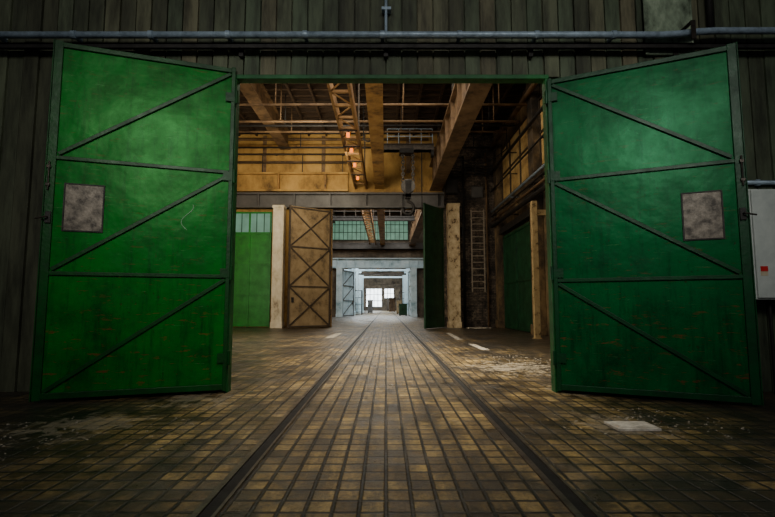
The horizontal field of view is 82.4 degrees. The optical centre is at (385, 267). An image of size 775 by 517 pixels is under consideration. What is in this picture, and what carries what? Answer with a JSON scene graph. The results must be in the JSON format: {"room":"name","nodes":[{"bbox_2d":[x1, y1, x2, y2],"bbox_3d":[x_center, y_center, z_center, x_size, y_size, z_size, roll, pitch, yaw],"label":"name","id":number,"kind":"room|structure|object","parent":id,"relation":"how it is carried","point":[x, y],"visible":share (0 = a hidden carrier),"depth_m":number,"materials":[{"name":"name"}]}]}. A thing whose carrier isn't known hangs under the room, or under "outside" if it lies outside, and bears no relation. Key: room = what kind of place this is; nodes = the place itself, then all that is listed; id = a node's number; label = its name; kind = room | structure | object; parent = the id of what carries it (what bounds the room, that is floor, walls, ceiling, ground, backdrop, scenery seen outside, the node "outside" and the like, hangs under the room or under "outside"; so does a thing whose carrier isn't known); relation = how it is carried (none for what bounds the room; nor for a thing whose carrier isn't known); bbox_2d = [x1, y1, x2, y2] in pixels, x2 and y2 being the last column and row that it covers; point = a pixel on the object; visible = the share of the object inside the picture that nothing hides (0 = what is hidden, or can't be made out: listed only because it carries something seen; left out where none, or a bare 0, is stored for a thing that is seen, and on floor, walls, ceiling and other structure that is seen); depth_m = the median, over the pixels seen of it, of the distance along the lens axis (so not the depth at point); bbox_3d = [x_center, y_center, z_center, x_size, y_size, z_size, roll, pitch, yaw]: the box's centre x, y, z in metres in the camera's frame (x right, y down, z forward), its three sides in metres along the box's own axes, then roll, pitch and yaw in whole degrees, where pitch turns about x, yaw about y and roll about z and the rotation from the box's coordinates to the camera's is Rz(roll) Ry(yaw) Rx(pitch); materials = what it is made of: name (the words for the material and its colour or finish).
{"room":"industrial warehouse","nodes":[
{"label":"industrial warehouse","id":0,"kind":"room"},
{"bbox_2d":[233,133,441,326],"bbox_3d":[-2.975,-2.248,23.987,12.050,10.900,0.400,0,-5,0],"label":"wall","id":1,"kind":"structure","parent":0,"point":[392,161],"depth_m":24.07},
{"bbox_2d":[233,212,271,326],"bbox_3d":[-7.307,0.089,23.502,2.391,6.120,0.120,0,-5,0],"label":"door","id":2,"kind":"structure","parent":1,"relation":"in","point":[253,239],"depth_m":23.47,"materials":[{"name":"paint"}]},
{"bbox_2d":[263,136,266,171],"bbox_3d":[-6.600,-6.129,24.091,0.200,2.070,0.050,0,-5,0],"label":"wall post","id":3,"kind":"object","parent":1,"relation":"attached to","point":[264,142],"visible":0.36,"depth_m":24.06,"materials":[{"name":"metal"}]},
{"bbox_2d":[238,153,344,155],"bbox_3d":[-5.545,-6.105,24.023,6.890,0.095,0.180,0,-5,0],"label":"pipe","id":4,"kind":"object","parent":1,"relation":"attached to","point":[238,153],"visible":0.5,"depth_m":23.96,"materials":[{"name":"black metal"}]},
{"bbox_2d":[237,172,347,191],"bbox_3d":[-5.525,-4.572,23.829,6.950,1.038,0.300,0,-5,0],"label":"beam","id":5,"kind":"structure","parent":1,"relation":"attached to","point":[246,181],"depth_m":23.84,"materials":[{"name":"brown paint"}]},
{"bbox_2d":[238,154,346,171],"bbox_3d":[-5.550,-5.595,23.793,6.900,0.995,0.050,0,-5,0],"label":"wall handrail","id":6,"kind":"object","parent":5,"relation":"on","point":[262,162],"visible":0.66,"depth_m":23.77,"materials":[{"name":"metal"}]},
{"bbox_2d":[238,161,346,163],"bbox_3d":[-5.545,-5.664,23.975,6.890,0.133,0.200,0,-5,0],"label":"pipe","id":7,"kind":"object","parent":1,"relation":"attached to","point":[238,161],"visible":0.6,"depth_m":23.91,"materials":[{"name":"metal"}]},
{"bbox_2d":[238,144,370,146],"bbox_3d":[-3.345,-6.549,24.037,11.290,0.190,0.230,0,-5,0],"label":"pipe","id":8,"kind":"object","parent":1,"relation":"attached to","point":[239,145],"visible":0.32,"depth_m":23.93,"materials":[{"name":"metal"}]},
{"bbox_2d":[321,136,325,171],"bbox_3d":[-3.400,-6.129,24.091,0.200,2.070,0.050,0,-5,0],"label":"wall post","id":9,"kind":"object","parent":1,"relation":"attached to","point":[323,142],"visible":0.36,"depth_m":24.04,"materials":[{"name":"metal"}]},
{"bbox_2d":[238,138,427,140],"bbox_3d":[-3.345,-6.936,24.086,11.290,0.133,0.200,0,-5,0],"label":"pipe","id":10,"kind":"object","parent":1,"relation":"attached to","point":[239,139],"visible":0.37,"depth_m":24.00,"materials":[{"name":"metal"}]},
{"bbox_2d":[240,133,427,133],"bbox_3d":[-3.345,-7.269,24.125,11.290,0.095,0.180,0,-5,0],"label":"pipe","id":11,"kind":"object","parent":1,"relation":"attached to","point":[240,133],"visible":0.23,"depth_m":24.04,"materials":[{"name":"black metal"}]},
{"bbox_2d":[236,192,444,208],"bbox_3d":[-2.950,-3.548,23.669,12.100,0.813,0.440,0,-5,0],"label":"lintel beam","id":12,"kind":"structure","parent":1,"relation":"attached to","point":[245,200],"depth_m":23.64,"materials":[{"name":"metal"}]},
{"bbox_2d":[343,268,405,303],"bbox_3d":[-1.450,2.502,78.280,15.100,10.900,0.400,0,-5,0],"label":"wall","id":13,"kind":"structure","parent":0,"point":[367,281],"depth_m":78.11,"materials":[{"name":"paint"}]},
{"bbox_2d":[334,212,414,212],"bbox_3d":[-1.450,-4.875,57.644,15.700,0.200,102.000,0,-5,0],"label":"ceiling","id":14,"kind":"structure","parent":0,"point":[334,212],"depth_m":46.54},
{"bbox_2d":[240,83,290,149],"bbox_3d":[-5.475,-7.810,15.490,0.550,1.300,17.480,0,-5,0],"label":"girder","id":15,"kind":"object","parent":14,"relation":"hanging from","point":[253,92],"visible":0.34,"depth_m":19.74,"materials":[{"name":"metal"}]},
{"bbox_2d":[326,83,366,188],"bbox_3d":[-1.360,-6.714,15.394,0.660,3.500,17.480,0,-5,0],"label":"girder","id":16,"kind":"object","parent":14,"relation":"hanging from","point":[333,93],"visible":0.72,"depth_m":16.01,"materials":[{"name":"metal"}]},
{"bbox_2d":[360,210,375,244],"bbox_3d":[-1.360,-4.988,35.118,0.660,3.500,21.280,0,-5,0],"label":"girder","id":17,"kind":"object","parent":14,"relation":"attached to","point":[367,215],"visible":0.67,"depth_m":35.29,"materials":[{"name":"metal"}]},
{"bbox_2d":[239,127,499,130],"bbox_3d":[-1.450,-7.529,23.857,15.100,0.400,0.120,0,-5,0],"label":"joist","id":18,"kind":"object","parent":14,"relation":"attached to","point":[240,128],"visible":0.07,"depth_m":23.79,"materials":[{"name":"wood"}]},
{"bbox_2d":[239,123,501,124],"bbox_3d":[-1.450,-7.579,23.289,15.100,0.400,0.120,0,-5,0],"label":"joist","id":19,"kind":"object","parent":14,"relation":"attached to","point":[239,123],"visible":0.14,"depth_m":23.22,"materials":[{"name":"wood"}]},
{"bbox_2d":[239,118,504,119],"bbox_3d":[-1.450,-7.629,22.721,15.100,0.400,0.120,0,-5,0],"label":"joist","id":20,"kind":"object","parent":14,"relation":"attached to","point":[239,118],"visible":0.14,"depth_m":22.65,"materials":[{"name":"wood"}]},
{"bbox_2d":[333,210,411,211],"bbox_3d":[-1.450,-5.736,44.469,15.100,0.380,0.240,0,-5,0],"label":"joist","id":21,"kind":"object","parent":14,"relation":"attached to","point":[333,210],"visible":0.07,"depth_m":44.34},
{"bbox_2d":[239,113,507,117],"bbox_3d":[-1.450,-7.678,22.154,15.100,0.400,0.120,0,-5,0],"label":"joist","id":22,"kind":"object","parent":14,"relation":"attached to","point":[247,115],"visible":0.21,"depth_m":22.09,"materials":[{"name":"wood"}]},
{"bbox_2d":[365,83,383,188],"bbox_3d":[-0.350,-6.714,15.394,0.500,3.500,17.480,0,-5,0],"label":"girder","id":23,"kind":"object","parent":14,"relation":"hanging from","point":[374,91],"visible":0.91,"depth_m":15.74,"materials":[{"name":"metal"}]},
{"bbox_2d":[384,129,433,157],"bbox_3d":[0.995,-5.941,21.675,2.690,1.645,0.650,0,-5,0],"label":"bridge","id":24,"kind":"object","parent":23,"relation":"on","point":[407,149],"visible":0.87,"depth_m":21.59,"materials":[{"name":"metal"}]},
{"bbox_2d":[401,154,414,215],"bbox_3d":[1.061,-3.973,21.328,0.691,3.082,0.320,0,-5,0],"label":"hook","id":25,"kind":"object","parent":24,"relation":"hanging from","point":[408,185],"visible":1,"depth_m":21.20,"materials":[{"name":"metal"}]},
{"bbox_2d":[239,108,511,112],"bbox_3d":[-1.450,-7.728,21.586,15.100,0.400,0.120,0,-5,0],"label":"joist","id":26,"kind":"object","parent":14,"relation":"attached to","point":[243,110],"visible":0.21,"depth_m":21.52,"materials":[{"name":"wood"}]},
{"bbox_2d":[239,102,514,107],"bbox_3d":[-1.450,-7.778,21.018,15.100,0.400,0.120,0,-5,0],"label":"joist","id":27,"kind":"object","parent":14,"relation":"attached to","point":[240,102],"visible":0.14,"depth_m":20.96,"materials":[{"name":"wood"}]},
{"bbox_2d":[240,97,518,101],"bbox_3d":[-1.450,-7.827,20.450,15.100,0.400,0.120,0,-5,0],"label":"joist","id":28,"kind":"object","parent":14,"relation":"attached to","point":[242,99],"visible":0.36,"depth_m":20.39,"materials":[{"name":"wood"}]},
{"bbox_2d":[240,90,521,96],"bbox_3d":[-1.450,-7.877,19.882,15.100,0.400,0.120,0,-5,0],"label":"joist","id":29,"kind":"object","parent":14,"relation":"attached to","point":[296,93],"visible":0.36,"depth_m":19.82,"materials":[{"name":"wood"}]},
{"bbox_2d":[377,210,384,244],"bbox_3d":[-0.350,-4.988,35.118,0.500,3.500,21.280,0,-5,0],"label":"girder","id":30,"kind":"object","parent":14,"relation":"hanging from","point":[380,213],"visible":0.49,"depth_m":34.71,"materials":[{"name":"metal"}]},
{"bbox_2d":[333,210,414,220],"bbox_3d":[-1.580,-4.416,36.524,7.840,1.195,0.520,0,-5,0],"label":"crane","id":31,"kind":"object","parent":30,"relation":"on","point":[335,218],"visible":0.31,"depth_m":36.29,"materials":[{"name":"black metal"}]},
{"bbox_2d":[263,83,525,83],"bbox_3d":[-1.450,-7.976,18.747,15.100,0.400,0.120,0,-5,0],"label":"joist","id":32,"kind":"object","parent":14,"relation":"attached to","point":[263,83],"visible":0.02,"depth_m":18.75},
{"bbox_2d":[307,83,326,135],"bbox_3d":[-3.250,-7.728,18.489,0.100,0.140,11.490,0,-5,0],"label":"rafter","id":33,"kind":"structure","parent":32,"relation":"attached to","point":[308,84],"depth_m":20.50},
{"bbox_2d":[395,83,399,135],"bbox_3d":[0.550,-7.728,18.489,0.100,0.140,11.490,0,-5,0],"label":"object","id":34,"kind":"structure","parent":32,"relation":"attached to","point":[398,89],"depth_m":20.65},
{"bbox_2d":[482,83,513,135],"bbox_3d":[5.300,-7.728,18.489,0.100,0.140,11.490,0,-5,0],"label":"rafter","id":35,"kind":"structure","parent":32,"relation":"attached to","point":[510,86],"depth_m":20.14,"materials":[{"name":"wood"}]},
{"bbox_2d":[264,84,525,89],"bbox_3d":[-1.450,-7.927,19.314,15.100,0.400,0.120,0,-5,0],"label":"joist","id":36,"kind":"object","parent":14,"relation":"attached to","point":[267,86],"visible":0.14,"depth_m":19.25,"materials":[{"name":"wood"}]},
{"bbox_2d":[284,83,309,135],"bbox_3d":[-4.200,-7.728,18.489,0.100,0.140,11.490,0,-5,0],"label":"rafter","id":37,"kind":"structure","parent":36,"relation":"attached to","point":[286,84],"depth_m":20.32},
{"bbox_2d":[352,83,361,135],"bbox_3d":[-1.350,-7.728,18.489,0.100,0.140,11.490,0,-5,0],"label":"rafter","id":38,"kind":"structure","parent":36,"relation":"attached to","point":[354,85],"depth_m":19.81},
{"bbox_2d":[430,83,445,135],"bbox_3d":[2.450,-7.728,18.489,0.100,0.140,11.490,0,-5,0],"label":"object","id":39,"kind":"structure","parent":36,"relation":"attached to","point":[443,84],"depth_m":20.25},
{"bbox_2d":[409,210,422,245],"bbox_3d":[2.665,-4.938,35.114,0.630,3.600,21.280,0,-5,0],"label":"girder","id":40,"kind":"object","parent":14,"relation":"attached to","point":[416,228],"visible":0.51,"depth_m":37.06,"materials":[{"name":"metal"}]},
{"bbox_2d":[429,83,492,190],"bbox_3d":[2.665,-6.664,15.389,0.630,3.600,17.480,0,-5,0],"label":"girder","id":41,"kind":"object","parent":14,"relation":"hanging from","point":[466,100],"visible":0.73,"depth_m":16.27,"materials":[{"name":"brown paint"}]},
{"bbox_2d":[332,213,423,316],"bbox_3d":[-1.450,-0.287,46.402,15.100,10.900,0.400,0,-5,0],"label":"wall","id":42,"kind":"structure","parent":0,"point":[336,253],"depth_m":46.29,"materials":[{"name":"paint"}]},
{"bbox_2d":[333,221,407,239],"bbox_3d":[-1.750,-4.046,46.459,8.160,2.460,0.139,0,-5,0],"label":"window","id":43,"kind":"structure","parent":42,"relation":"in","point":[342,230],"depth_m":46.43,"materials":[{"name":"glass"}]},
{"bbox_2d":[332,258,423,267],"bbox_3d":[-1.500,-0.422,45.957,13.000,1.039,0.490,0,-5,0],"label":"lintel beam","id":44,"kind":"structure","parent":42,"relation":"attached to","point":[337,262],"depth_m":45.95,"materials":[{"name":"blue paint"}]},
{"bbox_2d":[333,243,422,249],"bbox_3d":[-1.450,-2.173,45.959,15.080,0.625,0.790,0,-5,0],"label":"beam","id":45,"kind":"structure","parent":42,"relation":"attached to","point":[336,246],"depth_m":45.66,"materials":[{"name":"metal"}]},
{"bbox_2d":[364,285,399,310],"bbox_3d":[-1.450,5.082,107.767,15.100,10.900,0.400,0,-5,0],"label":"wall","id":46,"kind":"structure","parent":0,"point":[396,287],"depth_m":107.42,"materials":[{"name":"brick"}]},
{"bbox_2d":[366,288,381,306],"bbox_3d":[-2.900,7.399,107.293,3.920,4.520,0.139,0,-5,0],"label":"window","id":47,"kind":"structure","parent":46,"relation":"in","point":[375,294],"depth_m":107.29,"materials":[{"name":"glass"}]},
{"bbox_2d":[384,288,393,297],"bbox_3d":[0.750,6.353,107.384,2.420,2.420,0.139,0,-5,0],"label":"window","id":48,"kind":"structure","parent":46,"relation":"in","point":[388,292],"depth_m":107.36,"materials":[{"name":"glass"}]},
{"bbox_2d":[0,311,774,516],"bbox_3d":[0.000,5.835,52.692,20.000,0.200,110.000,0,-5,0],"label":"floor","id":49,"kind":"structure","parent":0,"point":[388,433],"depth_m":3.62,"materials":[{"name":"tile"}]},
{"bbox_2d":[0,416,193,461],"bbox_3d":[-2.722,1.456,3.842,2.225,0.009,1.310,0,-5,0],"label":"crumbs","id":50,"kind":"object","parent":49,"relation":"on","point":[113,416],"visible":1,"depth_m":3.81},
{"bbox_2d":[270,205,286,327],"bbox_3d":[-5.547,-0.046,22.826,0.617,6.311,0.530,0,-5,0],"label":"pillar","id":51,"kind":"structure","parent":49,"relation":"on","point":[279,211],"depth_m":22.62,"materials":[{"name":"beige paint"}]},
{"bbox_2d":[189,311,381,516],"bbox_3d":[-0.973,5.753,52.699,0.135,0.064,109.000,0,-5,0],"label":"track rail","id":52,"kind":"object","parent":49,"relation":"on","point":[220,496],"visible":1,"depth_m":3.32,"materials":[{"name":"metal"}]},
{"bbox_2d":[287,205,331,328],"bbox_3d":[-3.844,-0.009,22.618,2.380,6.160,0.140,3,-6,-34],"label":"gate leaf","id":53,"kind":"object","parent":49,"relation":"on","point":[309,242],"visible":1,"depth_m":22.58,"materials":[{"name":"brown metal"}]},
{"bbox_2d":[336,268,342,316],"bbox_3d":[-4.772,2.576,45.433,0.669,5.026,0.830,0,-5,0],"label":"pillar","id":54,"kind":"structure","parent":49,"relation":"on","point":[339,271],"depth_m":45.09,"materials":[{"name":"blue paint"}]},
{"bbox_2d":[343,270,353,315],"bbox_3d":[-4.072,2.813,47.799,0.141,4.926,2.836,-2,-5,21],"label":"gate leaf","id":55,"kind":"object","parent":49,"relation":"on","point":[348,276],"visible":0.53,"depth_m":47.89,"materials":[{"name":"blue paint"}]},
{"bbox_2d":[355,268,358,313],"bbox_3d":[-4.000,3.145,60.958,0.600,6.600,0.600,0,-5,0],"label":"column","id":56,"kind":"structure","parent":49,"relation":"on","point":[356,272],"depth_m":60.76,"materials":[{"name":"blue paint"}]},
{"bbox_2d":[358,271,360,312],"bbox_3d":[-4.000,3.755,67.931,0.600,6.600,0.600,0,-5,0],"label":"column","id":57,"kind":"structure","parent":49,"relation":"on","point":[359,299],"depth_m":67.66,"materials":[{"name":"blue paint"}]},
{"bbox_2d":[344,269,408,270],"bbox_3d":[-0.375,3.170,56.940,10.050,5.850,0.300,0,-5,0],"label":"frame","id":58,"kind":"object","parent":49,"relation":"on","point":[344,269],"visible":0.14,"depth_m":57.03,"materials":[{"name":"blue paint"}]},
{"bbox_2d":[359,273,405,274],"bbox_3d":[-0.375,3.780,63.914,10.050,5.850,0.300,0,-5,0],"label":"frame","id":59,"kind":"object","parent":49,"relation":"on","point":[359,273],"visible":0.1,"depth_m":64.01,"materials":[{"name":"metal"}]},
{"bbox_2d":[361,276,403,277],"bbox_3d":[-0.375,4.390,70.887,10.050,5.850,0.300,0,-5,0],"label":"frame","id":60,"kind":"object","parent":49,"relation":"on","point":[361,276],"visible":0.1,"depth_m":70.99,"materials":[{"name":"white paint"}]},
{"bbox_2d":[389,298,395,311],"bbox_3d":[1.200,7.153,84.287,1.280,2.680,1.300,0,-5,0],"label":"cabinet","id":61,"kind":"object","parent":49,"relation":"on","point":[392,301],"visible":1,"depth_m":83.69,"materials":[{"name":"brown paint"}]},
{"bbox_2d":[399,304,406,315],"bbox_3d":[1.950,4.890,50.958,0.980,1.380,1.300,0,-5,0],"label":"cabinet","id":62,"kind":"object","parent":49,"relation":"on","point":[402,307],"visible":1,"depth_m":50.34,"materials":[{"name":"metal"}]},
{"bbox_2d":[408,271,410,315],"bbox_3d":[2.586,2.823,47.909,0.140,4.926,2.854,0,-5,-3],"label":"gate leaf","id":63,"kind":"object","parent":49,"relation":"on","point":[409,283],"visible":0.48,"depth_m":48.61,"materials":[{"name":"blue paint"}]},
{"bbox_2d":[410,268,416,316],"bbox_3d":[2.843,2.576,45.433,0.669,5.026,0.830,0,-5,0],"label":"pillar","id":64,"kind":"structure","parent":49,"relation":"on","point":[413,271],"depth_m":45.06,"materials":[{"name":"blue paint"}]},
{"bbox_2d":[423,203,444,328],"bbox_3d":[2.427,-0.045,22.434,0.140,6.200,1.839,-4,-6,38],"label":"gate leaf","id":65,"kind":"object","parent":49,"relation":"on","point":[433,220],"visible":1,"depth_m":22.32,"materials":[{"name":"green paint"}]},
{"bbox_2d":[446,203,461,327],"bbox_3d":[3.554,-0.103,23.262,0.678,6.500,0.630,0,-5,0],"label":"pillar","id":66,"kind":"structure","parent":49,"relation":"on","point":[452,209],"depth_m":23.00,"materials":[{"name":"paint"}]},
{"bbox_2d":[391,311,601,516],"bbox_3d":[1.072,5.753,52.699,0.135,0.064,109.000,0,-5,0],"label":"track rail","id":67,"kind":"object","parent":49,"relation":"on","point":[562,490],"visible":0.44,"depth_m":3.31,"materials":[{"name":"metal"}]},
{"bbox_2d":[461,355,550,376],"bbox_3d":[2.466,1.867,8.580,1.942,0.016,3.185,0,-5,0],"label":"crumbs","id":68,"kind":"object","parent":49,"relation":"on","point":[509,355],"visible":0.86,"depth_m":8.47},
{"bbox_2d":[530,201,545,338],"bbox_3d":[5.590,0.067,15.453,1.000,4.800,0.260,0,-5,0],"label":"steel post","id":69,"kind":"object","parent":49,"relation":"on","point":[534,212],"visible":0.79,"depth_m":15.38,"materials":[{"name":"metal"}]},
{"bbox_2d":[604,421,661,430],"bbox_3d":[2.280,1.470,4.111,0.390,0.028,0.270,0,-5,0],"label":"floor plate","id":70,"kind":"object","parent":49,"relation":"on","point":[617,425],"visible":1,"depth_m":4.06,"materials":[{"name":"metal"}]},
{"bbox_2d":[554,408,748,440],"bbox_3d":[2.493,1.494,4.282,1.701,0.010,1.168,0,-5,0],"label":"crumbs","id":71,"kind":"object","parent":49,"relation":"on","point":[594,408],"visible":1,"depth_m":4.29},
{"bbox_2d":[748,189,774,393],"bbox_3d":[5.060,0.307,5.690,0.800,2.620,0.350,0,-5,0],"label":"electrical box","id":72,"kind":"object","parent":49,"relation":"on","point":[761,201],"visible":0.62,"depth_m":5.63,"materials":[{"name":"white metal"}]},
{"bbox_2d":[0,0,774,391],"bbox_3d":[0.000,-4.343,6.350,19.340,12.000,0.104,0,-5,0],"label":"wall","id":73,"kind":"structure","parent":0,"point":[25,75],"depth_m":6.19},
{"bbox_2d":[29,39,237,401],"bbox_3d":[-3.075,-0.601,5.583,2.207,4.350,0.170,2,-5,-18],"label":"gate leaf","id":74,"kind":"object","parent":73,"relation":"attached to","point":[135,271],"visible":1,"depth_m":5.56,"materials":[{"name":"green paint"}]},
{"bbox_2d":[382,0,390,30],"bbox_3d":[0.005,-4.040,6.206,0.130,1.630,0.100,0,-5,0],"label":"rod","id":75,"kind":"object","parent":73,"relation":"attached to","point":[386,9],"visible":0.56,"depth_m":6.12,"materials":[{"name":"metal"}]},
{"bbox_2d":[0,27,774,42],"bbox_3d":[0.000,-3.187,6.083,18.000,0.160,0.195,0,-5,0],"label":"pipe","id":76,"kind":"object","parent":73,"relation":"attached to","point":[79,36],"visible":0.97,"depth_m":6.01,"materials":[{"name":"metal"}]},
{"bbox_2d":[0,43,774,57],"bbox_3d":[0.000,-2.981,6.090,18.000,0.140,0.135,0,-5,0],"label":"rail","id":77,"kind":"object","parent":73,"relation":"attached to","point":[241,47],"visible":0.77,"depth_m":6.03,"materials":[{"name":"metal"}]},
{"bbox_2d":[224,75,558,391],"bbox_3d":[0.070,-0.513,6.008,4.360,4.310,0.140,0,-5,0],"label":"trim","id":78,"kind":"structure","parent":73,"relation":"attached to","point":[542,79],"depth_m":6.12,"materials":[{"name":"green paint"}]},
{"bbox_2d":[544,41,763,405],"bbox_3d":[3.184,-0.530,5.476,2.204,4.190,0.170,-2,-5,24],"label":"gate leaf","id":79,"kind":"object","parent":73,"relation":"attached to","point":[652,270],"visible":1,"depth_m":5.43,"materials":[{"name":"green paint"}]},
{"bbox_2d":[641,0,693,55],"bbox_3d":[3.926,-3.895,6.221,0.672,1.915,0.045,0,-5,0],"label":"wall panel","id":80,"kind":"object","parent":73,"relation":"attached to","point":[657,15],"visible":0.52,"depth_m":6.17,"materials":[{"name":"concrete"}]},
{"bbox_2d":[681,20,696,38],"bbox_3d":[4.120,-3.174,6.055,0.060,0.260,0.250,0,-5,0],"label":"bracket","id":81,"kind":"object","parent":80,"relation":"attached to","point":[692,23],"visible":0.82,"depth_m":5.93,"materials":[{"name":"metal"}]},
{"bbox_2d":[705,0,714,27],"bbox_3d":[4.516,-4.078,6.229,0.090,1.550,0.090,0,-5,0],"label":"drain pipe","id":82,"kind":"object","parent":73,"relation":"attached to","point":[709,11],"visible":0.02,"depth_m":6.15,"materials":[{"name":"black metal"}]},
{"bbox_2d":[747,179,774,185],"bbox_3d":[6.650,-1.143,5.985,4.700,0.080,0.065,0,-5,0],"label":"conduit pipe","id":83,"kind":"object","parent":73,"relation":"attached to","point":[758,182],"visible":0.56,"depth_m":5.96,"materials":[{"name":"metal"}]},
{"bbox_2d":[442,133,496,326],"bbox_3d":[4.575,-2.248,23.987,3.050,10.900,0.400,0,-5,0],"label":"brick wall","id":84,"kind":"structure","parent":0,"point":[476,301],"depth_m":23.75,"materials":[{"name":"brick"}]},
{"bbox_2d":[471,187,482,197],"bbox_3d":[4.900,-4.021,23.801,0.600,0.600,0.280,0,-5,0],"label":"junction box","id":85,"kind":"object","parent":84,"relation":"attached to","point":[476,192],"visible":1,"depth_m":23.70,"materials":[{"name":"grey paint"}]},
{"bbox_2d":[470,209,485,291],"bbox_3d":[4.858,-0.873,23.500,0.720,4.374,0.330,0,-5,0],"label":"ladder","id":86,"kind":"object","parent":84,"relation":"attached to","point":[483,224],"visible":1,"depth_m":23.33,"materials":[{"name":"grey metal"}]},
{"bbox_2d":[485,153,489,326],"bbox_3d":[5.400,-1.524,23.654,0.100,9.400,0.118,0,-5,0],"label":"riser pipe","id":87,"kind":"object","parent":84,"relation":"attached to","point":[485,153],"visible":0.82,"depth_m":23.59,"materials":[{"name":"metal"}]},
{"bbox_2d":[500,83,549,335],"bbox_3d":[6.250,0.106,57.208,0.300,12.000,102.000,0,-5,0],"label":"wall","id":88,"kind":"structure","parent":0,"point":[522,113],"depth_m":19.65,"materials":[{"name":"paint"}]},
{"bbox_2d":[491,130,504,327],"bbox_3d":[5.870,-2.049,23.167,0.440,10.360,0.720,0,-5,0],"label":"wall pier","id":89,"kind":"object","parent":88,"relation":"attached to","point":[500,310],"visible":0.64,"depth_m":22.88,"materials":[{"name":"paint"}]},
{"bbox_2d":[489,83,537,150],"bbox_3d":[5.805,-7.075,15.285,0.570,0.200,17.180,0,-5,0],"label":"pipe","id":90,"kind":"object","parent":88,"relation":"attached to","point":[533,85],"visible":0.21,"depth_m":19.04,"materials":[{"name":"metal"}]},
{"bbox_2d":[499,209,529,234],"bbox_3d":[5.929,-2.013,20.253,0.339,0.320,4.800,0,-5,0],"label":"door track","id":91,"kind":"object","parent":88,"relation":"attached to","point":[524,217],"visible":0.82,"depth_m":20.00,"materials":[{"name":"black metal"}]},
{"bbox_2d":[501,115,528,200],"bbox_3d":[6.050,-4.953,20.610,0.100,2.770,4.870,0,-5,0],"label":"window","id":92,"kind":"structure","parent":88,"relation":"in","point":[510,182],"depth_m":20.73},
{"bbox_2d":[490,105,542,173],"bbox_3d":[5.820,-5.780,15.171,0.540,0.140,17.180,0,-5,0],"label":"pipe","id":93,"kind":"object","parent":88,"relation":"attached to","point":[540,110],"visible":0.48,"depth_m":18.61,"materials":[{"name":"black metal"}]},
{"bbox_2d":[490,184,544,227],"bbox_3d":[5.810,-2.891,14.919,0.560,0.180,17.180,0,-5,0],"label":"pipe","id":94,"kind":"object","parent":88,"relation":"attached to","point":[540,190],"visible":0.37,"depth_m":18.36,"materials":[{"name":"black metal"}]},
{"bbox_2d":[491,134,543,191],"bbox_3d":[5.835,-4.784,15.084,0.510,0.080,17.180,0,-5,0],"label":"pipe","id":95,"kind":"object","parent":88,"relation":"attached to","point":[542,135],"visible":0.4,"depth_m":18.64,"materials":[{"name":"black metal"}]},
{"bbox_2d":[503,221,532,331],"bbox_3d":[6.000,0.561,20.178,0.120,4.600,4.300,0,-5,0],"label":"door","id":96,"kind":"structure","parent":88,"relation":"in","point":[516,244],"depth_m":19.99,"materials":[{"name":"green paint"}]},
{"bbox_2d":[491,164,544,212],"bbox_3d":[5.830,-3.688,14.988,0.520,0.100,17.180,0,-5,0],"label":"pipe","id":97,"kind":"object","parent":88,"relation":"attached to","point":[542,166],"visible":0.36,"depth_m":18.67,"materials":[{"name":"metal"}]},
{"bbox_2d":[491,177,544,221],"bbox_3d":[5.830,-3.190,14.945,0.520,0.100,17.180,0,-5,0],"label":"pipe","id":98,"kind":"object","parent":88,"relation":"attached to","point":[543,179],"visible":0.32,"depth_m":18.45,"materials":[{"name":"metal"}]},
{"bbox_2d":[491,171,544,216],"bbox_3d":[5.835,-3.439,14.967,0.510,0.080,17.180,0,-5,0],"label":"pipe","id":99,"kind":"object","parent":88,"relation":"attached to","point":[543,172],"visible":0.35,"depth_m":18.41,"materials":[{"name":"black metal"}]},
{"bbox_2d":[523,83,547,335],"bbox_3d":[5.870,-2.546,17.488,0.440,10.360,0.720,0,-5,0],"label":"wall pier","id":100,"kind":"object","parent":88,"relation":"attached to","point":[532,101],"visible":0.56,"depth_m":17.31,"materials":[{"name":"paint"}]},
{"bbox_2d":[538,95,543,166],"bbox_3d":[6.050,-5.319,16.426,0.100,2.770,1.870,0,-5,0],"label":"window","id":101,"kind":"structure","parent":88,"relation":"in","point":[541,142],"depth_m":17.24,"materials":[{"name":"glass"}]},
{"bbox_3d":[-9.150,0.106,57.208,0.300,12.000,102.000,0,-5,0],"label":"wall","id":102,"kind":"structure","parent":0,"visible":0},
{"bbox_2d":[238,127,494,148],"bbox_3d":[-1.695,-6.712,22.872,14.590,1.200,0.100,0,-5,0],"label":"pipe","id":103,"kind":"object","parent":102,"relation":"attached to","point":[300,147],"visible":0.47,"depth_m":22.82,"materials":[{"name":"black metal"}]},
{"bbox_2d":[239,107,506,132],"bbox_3d":[-1.695,-6.879,20.678,14.590,1.250,0.100,0,-5,0],"label":"pipe","id":104,"kind":"object","parent":102,"relation":"attached to","point":[291,131],"visible":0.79,"depth_m":20.61,"materials":[{"name":"metal"}]},
{"bbox_2d":[239,93,514,126],"bbox_3d":[-1.695,-6.868,19.372,14.590,1.500,0.100,0,-5,0],"label":"pipe","id":105,"kind":"object","parent":102,"relation":"attached to","point":[285,125],"visible":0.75,"depth_m":19.29,"materials":[{"name":"black metal"}]},
{"bbox_2d":[239,84,519,122],"bbox_3d":[-1.695,-6.863,18.569,14.590,1.650,0.100,0,-5,0],"label":"pipe","id":106,"kind":"object","parent":102,"relation":"attached to","point":[280,120],"visible":0.71,"depth_m":18.46,"materials":[{"name":"metal"}]},
{"bbox_2d":[239,83,526,105],"bbox_3d":[-1.695,-7.091,17.685,14.590,1.350,0.100,0,-5,0],"label":"pipe","id":107,"kind":"object","parent":102,"relation":"attached to","point":[275,103],"visible":0.57,"depth_m":17.59,"materials":[{"name":"metal"}]},
{"bbox_3d":[-1.450,-8.175,16.475,15.100,0.400,0.120,0,-5,0],"label":"joist","id":108,"kind":"object","parent":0,"visible":0},
{"bbox_2d":[413,83,422,135],"bbox_3d":[1.500,-7.728,18.489,0.100,0.140,11.490,0,-5,0],"label":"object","id":109,"kind":"structure","parent":108,"relation":"attached to","point":[421,84],"depth_m":20.20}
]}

